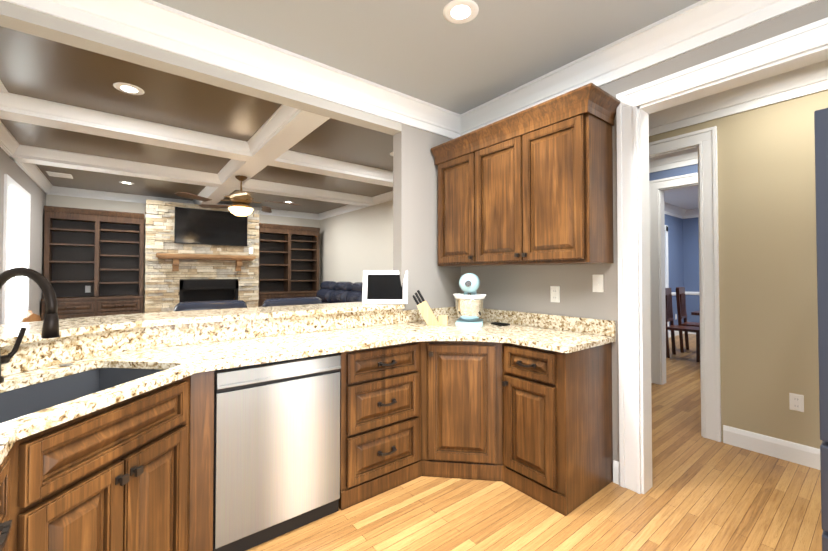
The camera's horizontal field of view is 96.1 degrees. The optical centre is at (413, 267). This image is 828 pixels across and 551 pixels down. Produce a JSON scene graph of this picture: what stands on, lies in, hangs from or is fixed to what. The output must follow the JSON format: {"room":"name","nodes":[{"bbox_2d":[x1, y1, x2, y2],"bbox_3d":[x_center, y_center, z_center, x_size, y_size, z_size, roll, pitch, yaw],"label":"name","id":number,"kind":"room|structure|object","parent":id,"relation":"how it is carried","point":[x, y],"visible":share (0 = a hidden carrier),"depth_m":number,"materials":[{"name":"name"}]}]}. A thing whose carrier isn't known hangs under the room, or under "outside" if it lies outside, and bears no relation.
{"room":"kitchen","nodes":[
{"label":"kitchen","id":0,"kind":"room"},
{"bbox_2d":[0,147,45,324],"bbox_3d":[-3.833,-0.007,3.172,0.120,2.750,7.200,1,-1,-38],"label":"wall","id":1,"kind":"structure","parent":0,"point":[11,168],"depth_m":4.87,"materials":[{"name":"grey paint"}]},
{"bbox_2d":[2,174,30,324],"bbox_3d":[-4.771,-0.062,4.420,0.165,1.860,1.320,1,-1,-38],"label":"living room window","id":2,"kind":"structure","parent":1,"relation":"in","point":[14,202],"depth_m":4.49,"materials":[{"name":"white paint"}]},
{"bbox_2d":[0,267,58,322],"bbox_3d":[-1.412,0.082,1.334,0.213,0.170,0.214,1,-1,-38],"label":"faucet","id":3,"kind":"object","parent":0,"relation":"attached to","point":[49,294],"depth_m":1.32,"materials":[{"name":"metal"}]},
{"bbox_2d":[46,194,319,312],"bbox_3d":[-4.218,0.064,7.512,4.850,2.750,0.120,1,-1,-38],"label":"wall","id":4,"kind":"structure","parent":0,"point":[84,203],"depth_m":6.69,"materials":[{"name":"beige paint"}]},
{"bbox_2d":[0,26,392,213],"bbox_3d":[-2.326,-1.379,5.206,4.730,0.060,5.880,1,-1,-38],"label":"coffer","id":5,"kind":"object","parent":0,"point":[33,66],"visible":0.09,"depth_m":3.56,"materials":[{"name":"brown paint"}]},
{"bbox_2d":[0,80,8,92],"bbox_3d":[-3.180,-1.385,2.714,0.240,0.010,0.400,1,-1,-38],"label":"air vent","id":6,"kind":"object","parent":5,"relation":"attached to","point":[3,88],"visible":1,"depth_m":2.86,"materials":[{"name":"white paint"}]},
{"bbox_2d":[46,171,72,178],"bbox_3d":[-5.116,-1.341,5.376,0.260,0.010,0.300,1,-1,-38],"label":"air vent","id":7,"kind":"object","parent":5,"relation":"attached to","point":[56,174],"visible":1,"depth_m":5.37,"materials":[{"name":"white metal"}]},
{"bbox_2d":[119,181,133,183],"bbox_3d":[-4.511,-1.336,5.836,0.194,0.006,0.194,1,-1,-38],"label":"recessed light","id":8,"kind":"object","parent":5,"relation":"attached to","point":[124,182],"visible":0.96,"depth_m":5.80,"materials":[{"name":"white paint"}]},
{"bbox_2d":[113,82,144,94],"bbox_3d":[-2.205,-1.384,2.878,0.194,0.006,0.194,1,-1,-38],"label":"recessed light","id":9,"kind":"object","parent":5,"relation":"attached to","point":[128,88],"visible":1,"depth_m":2.87,"materials":[{"name":"white paint"}]},
{"bbox_2d":[0,92,392,219],"bbox_3d":[-2.326,-1.284,5.204,4.730,0.130,5.880,1,-1,-38],"label":"ceiling beams","id":10,"kind":"structure","parent":5,"relation":"attached to","point":[277,135],"depth_m":4.33,"materials":[{"name":"white paint"}]},
{"bbox_2d":[175,175,300,215],"bbox_3d":[-2.315,-0.959,4.930,1.464,0.530,1.452,1,-1,-38],"label":"ceiling fan","id":11,"kind":"object","parent":10,"relation":"hanging from","point":[240,200],"visible":1,"depth_m":4.89,"materials":[{"name":"brown metal"}]},
{"bbox_2d":[0,0,460,309],"bbox_3d":[-0.924,-0.044,2.473,5.850,2.800,0.120,1,-1,-38],"label":"wall","id":12,"kind":"structure","parent":0,"point":[415,211],"depth_m":3.04,"materials":[{"name":"grey paint"}]},
{"bbox_2d":[3,0,459,138],"bbox_3d":[-1.345,-1.299,2.018,4.600,0.185,0.112,1,-1,-38],"label":"crown molding","id":13,"kind":"structure","parent":12,"relation":"attached to","point":[152,23],"depth_m":2.26,"materials":[{"name":"white paint"}]},
{"bbox_2d":[435,143,478,266],"bbox_3d":[0.477,-0.475,3.132,0.332,0.915,0.515,1,-1,-38],"label":"upper cabinet","id":14,"kind":"object","parent":12,"relation":"attached to","point":[458,172],"depth_m":3.01,"materials":[{"name":"brown wood"}]},
{"bbox_2d":[153,0,700,114],"bbox_3d":[0.404,-1.442,0.792,5.850,0.060,4.200,1,-1,-38],"label":"ceiling","id":15,"kind":"structure","parent":0,"point":[425,51],"depth_m":2.21,"materials":[{"name":"grey paint"}]},
{"bbox_2d":[443,0,478,23],"bbox_3d":[0.253,-1.389,2.018,0.194,0.006,0.194,1,-1,-38],"label":"recessed light","id":16,"kind":"object","parent":15,"relation":"in","point":[459,11],"visible":1,"depth_m":2.01,"materials":[{"name":"white paint"}]},
{"bbox_2d":[246,333,822,550],"bbox_3d":[1.095,1.428,5.024,12.200,0.060,10.700,1,-1,-38],"label":"floor","id":17,"kind":"structure","parent":0,"point":[704,494],"depth_m":2.06,"materials":[{"name":"brown wood"}]},
{"bbox_2d":[22,313,40,322],"bbox_3d":[-3.940,0.935,4.064,0.392,0.895,0.380,0,-1,-23],"label":"chair","id":18,"kind":"object","parent":17,"relation":"on","point":[31,317],"visible":0.06,"depth_m":3.99,"materials":[{"name":"brown wood"}]},
{"bbox_2d":[41,205,143,320],"bbox_3d":[-5.323,0.226,6.241,1.264,2.385,0.518,1,-1,-38],"label":"bookcase","id":19,"kind":"object","parent":17,"relation":"on","point":[100,253],"visible":0.6,"depth_m":6.27,"materials":[{"name":"brown wood"}]},
{"bbox_2d":[85,286,90,292],"bbox_3d":[-5.562,0.360,6.343,0.070,0.116,0.017,1,-1,-38],"label":"light switch","id":20,"kind":"object","parent":19,"relation":"attached to","point":[87,289],"visible":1,"depth_m":6.34,"materials":[{"name":"white plastic"}]},
{"bbox_2d":[144,199,258,312],"bbox_3d":[-4.001,0.123,7.127,1.876,2.618,0.748,1,-1,-38],"label":"fireplace","id":21,"kind":"object","parent":17,"relation":"on","point":[195,252],"visible":0.62,"depth_m":6.90,"materials":[{"name":"brown stone"}]},
{"bbox_2d":[156,253,255,270],"bbox_3d":[-3.821,-0.093,6.923,1.610,0.305,0.200,1,-1,-38],"label":"mantel shelf","id":22,"kind":"object","parent":21,"relation":"attached to","point":[164,261],"depth_m":6.94,"materials":[{"name":"brown wood"}]},
{"bbox_2d":[174,207,247,245],"bbox_3d":[-3.807,-0.764,7.038,1.220,0.650,0.051,1,-1,-38],"label":"tv","id":23,"kind":"object","parent":21,"relation":"on","point":[193,226],"depth_m":6.98,"materials":[{"name":"black"}]},
{"bbox_2d":[173,281,362,310],"bbox_3d":[-2.216,0.801,5.972,3.290,1.125,2.650,1,-1,-38],"label":"sectional sofa","id":24,"kind":"object","parent":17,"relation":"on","point":[335,292],"visible":0.23,"depth_m":5.64,"materials":[{"name":"navy blue fabric"}]},
{"bbox_2d":[258,223,319,306],"bbox_3d":[-2.774,0.258,8.227,1.384,2.385,0.518,1,-1,-38],"label":"bookcase","id":25,"kind":"object","parent":17,"relation":"on","point":[288,261],"visible":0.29,"depth_m":8.30,"materials":[{"name":"brown wood"}]},
{"bbox_2d":[0,303,615,550],"bbox_3d":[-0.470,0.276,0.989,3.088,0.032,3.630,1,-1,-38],"label":"kitchen counter","id":26,"kind":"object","parent":17,"relation":"on","point":[232,429],"depth_m":1.92,"materials":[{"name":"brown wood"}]},
{"bbox_2d":[213,353,340,550],"bbox_3d":[-0.673,0.909,1.892,0.624,0.875,0.100,1,-1,-38],"label":"dishwasher","id":27,"kind":"object","parent":26,"relation":"in","point":[277,424],"depth_m":1.83,"materials":[{"name":"metal"}]},
{"bbox_2d":[362,270,407,303],"bbox_3d":[-0.235,0.155,3.046,0.328,0.272,0.291,1,-1,-38],"label":"picture frame","id":28,"kind":"object","parent":26,"relation":"on","point":[382,287],"visible":1,"depth_m":3.04,"materials":[{"name":"white plastic"}]},
{"bbox_2d":[413,290,447,324],"bbox_3d":[0.124,0.307,2.913,0.274,0.271,0.075,0,-1,4],"label":"knife block","id":29,"kind":"object","parent":26,"relation":"on","point":[427,313],"visible":1,"depth_m":2.88,"materials":[{"name":"brown wood"}]},
{"bbox_2d":[453,273,485,326],"bbox_3d":[0.448,0.241,2.948,0.331,0.403,0.310,1,-1,-38],"label":"stand mixer","id":30,"kind":"object","parent":26,"relation":"on","point":[469,301],"visible":1,"depth_m":2.81,"materials":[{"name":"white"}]},
{"bbox_2d":[491,322,509,325],"bbox_3d":[0.657,0.436,2.892,0.101,0.012,0.155,1,-1,-38],"label":"tool","id":31,"kind":"object","parent":26,"relation":"on","point":[499,324],"visible":1,"depth_m":2.88,"materials":[{"name":"black"}]},
{"bbox_2d":[665,288,699,361],"bbox_3d":[4.244,0.867,5.869,0.420,1.090,0.485,1,-1,-43],"label":"dining chair","id":32,"kind":"object","parent":17,"relation":"on","point":[672,327],"visible":0.69,"depth_m":5.88,"materials":[{"name":"brown wood"}]},
{"bbox_2d":[676,287,698,352],"bbox_3d":[4.757,0.874,6.268,0.420,1.090,0.485,1,-1,-43],"label":"dining chair","id":33,"kind":"object","parent":17,"relation":"on","point":[681,302],"visible":0.71,"depth_m":6.30,"materials":[{"name":"brown wood"}]},
{"bbox_2d":[691,311,699,328],"bbox_3d":[5.067,1.018,5.465,2.000,0.775,1.100,1,-1,-38],"label":"dining table","id":34,"kind":"object","parent":17,"relation":"on","point":[696,313],"visible":0.12,"depth_m":5.26,"materials":[{"name":"brown wood"}]},
{"bbox_2d":[814,108,827,550],"bbox_3d":[1.822,0.405,1.018,0.720,1.855,0.910,1,-1,-38],"label":"fridge","id":35,"kind":"object","parent":17,"relation":"on","point":[821,146],"visible":1,"depth_m":1.15,"materials":[{"name":"grey metal"}]},
{"bbox_2d":[483,308,615,326],"bbox_3d":[0.855,0.392,2.886,0.020,0.099,1.355,1,-1,-38],"label":"backsplash","id":36,"kind":"structure","parent":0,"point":[567,319],"depth_m":2.67,"materials":[{"name":"beige stone"}]},
{"bbox_2d":[320,90,827,448],"bbox_3d":[0.877,0.023,5.017,0.128,2.750,10.320,1,-1,-38],"label":"wall","id":37,"kind":"structure","parent":0,"point":[769,360],"depth_m":2.75,"materials":[{"name":"beige paint"}]},
{"bbox_2d":[649,59,827,135],"bbox_3d":[2.667,-1.290,2.554,0.112,0.185,4.200,1,-1,-38],"label":"crown molding","id":38,"kind":"structure","parent":37,"relation":"attached to","point":[813,78],"depth_m":2.80,"materials":[{"name":"white paint"}]},
{"bbox_2d":[723,425,819,469],"bbox_3d":[3.208,1.279,1.896,0.016,0.135,2.565,1,-1,-38],"label":"baseboard","id":39,"kind":"structure","parent":37,"relation":"attached to","point":[804,455],"depth_m":2.68,"materials":[{"name":"white paint"}]},
{"bbox_2d":[789,393,803,411],"bbox_3d":[2.670,0.938,2.596,0.010,0.116,0.070,1,-1,-38],"label":"outlet","id":40,"kind":"object","parent":37,"relation":"attached to","point":[796,402],"visible":1,"depth_m":2.59,"materials":[{"name":"white plastic"}]},
{"bbox_2d":[461,0,827,493],"bbox_3d":[1.772,-0.024,1.836,0.128,2.740,4.200,1,-1,-38],"label":"wall","id":41,"kind":"structure","parent":0,"point":[522,288],"depth_m":2.30,"materials":[{"name":"grey paint"}]},
{"bbox_2d":[479,103,614,265],"bbox_3d":[0.851,-0.483,2.652,0.332,0.915,0.949,1,-1,-38],"label":"upper cabinet","id":42,"kind":"object","parent":41,"relation":"attached to","point":[533,185],"depth_m":2.37,"materials":[{"name":"brown wood"}]},
{"bbox_2d":[550,286,559,302],"bbox_3d":[1.020,0.190,2.692,0.010,0.116,0.070,1,-1,-38],"label":"outlet plate","id":43,"kind":"object","parent":41,"relation":"attached to","point":[555,293],"visible":1,"depth_m":2.68,"materials":[{"name":"white plastic"}]},
{"bbox_2d":[592,275,603,291],"bbox_3d":[1.208,0.101,2.446,0.017,0.116,0.070,1,-1,-38],"label":"light switch","id":44,"kind":"object","parent":41,"relation":"attached to","point":[598,283],"visible":1,"depth_m":2.44,"materials":[{"name":"white plastic"}]},
{"bbox_2d":[459,0,817,135],"bbox_3d":[1.718,-1.304,1.738,0.112,0.185,4.080,1,-1,-38],"label":"crown molding","id":45,"kind":"structure","parent":41,"relation":"attached to","point":[701,23],"depth_m":2.21,"materials":[{"name":"white paint"}]},
{"bbox_2d":[649,164,697,384],"bbox_3d":[3.239,0.014,4.183,0.128,2.740,3.140,1,-1,-38],"label":"wall","id":46,"kind":"structure","parent":0,"point":[678,171],"depth_m":4.42,"materials":[{"name":"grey paint"}]},
{"bbox_2d":[649,151,697,172],"bbox_3d":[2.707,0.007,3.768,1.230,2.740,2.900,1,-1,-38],"label":"crown molding","id":47,"kind":"structure","parent":46,"relation":"attached to","point":[687,159],"depth_m":4.33,"materials":[{"name":"white paint"}]},
{"bbox_2d":[665,214,684,336],"bbox_3d":[4.197,0.060,6.956,4.800,2.740,0.145,1,-1,-38],"label":"wall","id":48,"kind":"structure","parent":0,"point":[681,252],"depth_m":7.99,"materials":[{"name":"blue paint"}]},
{"bbox_2d":[664,202,688,337],"bbox_3d":[4.213,0.058,6.837,4.680,2.740,0.112,1,-1,-38],"label":"trim","id":49,"kind":"structure","parent":48,"relation":"attached to","point":[676,211],"depth_m":7.92,"materials":[{"name":"white paint"}]},
{"bbox_2d":[664,187,697,208],"bbox_3d":[5.409,-1.367,5.327,4.680,0.060,4.000,1,-1,-38],"label":"ceiling","id":50,"kind":"structure","parent":0,"point":[686,198],"depth_m":6.91,"materials":[{"name":"white paint"}]},
{"bbox_2d":[684,217,699,322],"bbox_3d":[7.308,0.057,6.771,0.120,2.740,3.960,1,-1,-38],"label":"wall","id":51,"kind":"structure","parent":0,"point":[691,225],"depth_m":8.19,"materials":[{"name":"blue paint"}]},
{"bbox_2d":[687,208,698,333],"bbox_3d":[7.207,0.056,6.712,0.112,2.740,3.750,1,-1,-38],"label":"trim","id":52,"kind":"structure","parent":51,"relation":"attached to","point":[691,213],"depth_m":8.15,"materials":[{"name":"white paint"}]},
{"bbox_2d":[616,17,827,493],"bbox_3d":[2.358,0.120,3.076,2.628,2.491,1.942,1,-1,-38],"label":"door frame","id":53,"kind":"structure","parent":0,"point":[803,39],"depth_m":2.31,"materials":[{"name":"white paint"}]}
]}

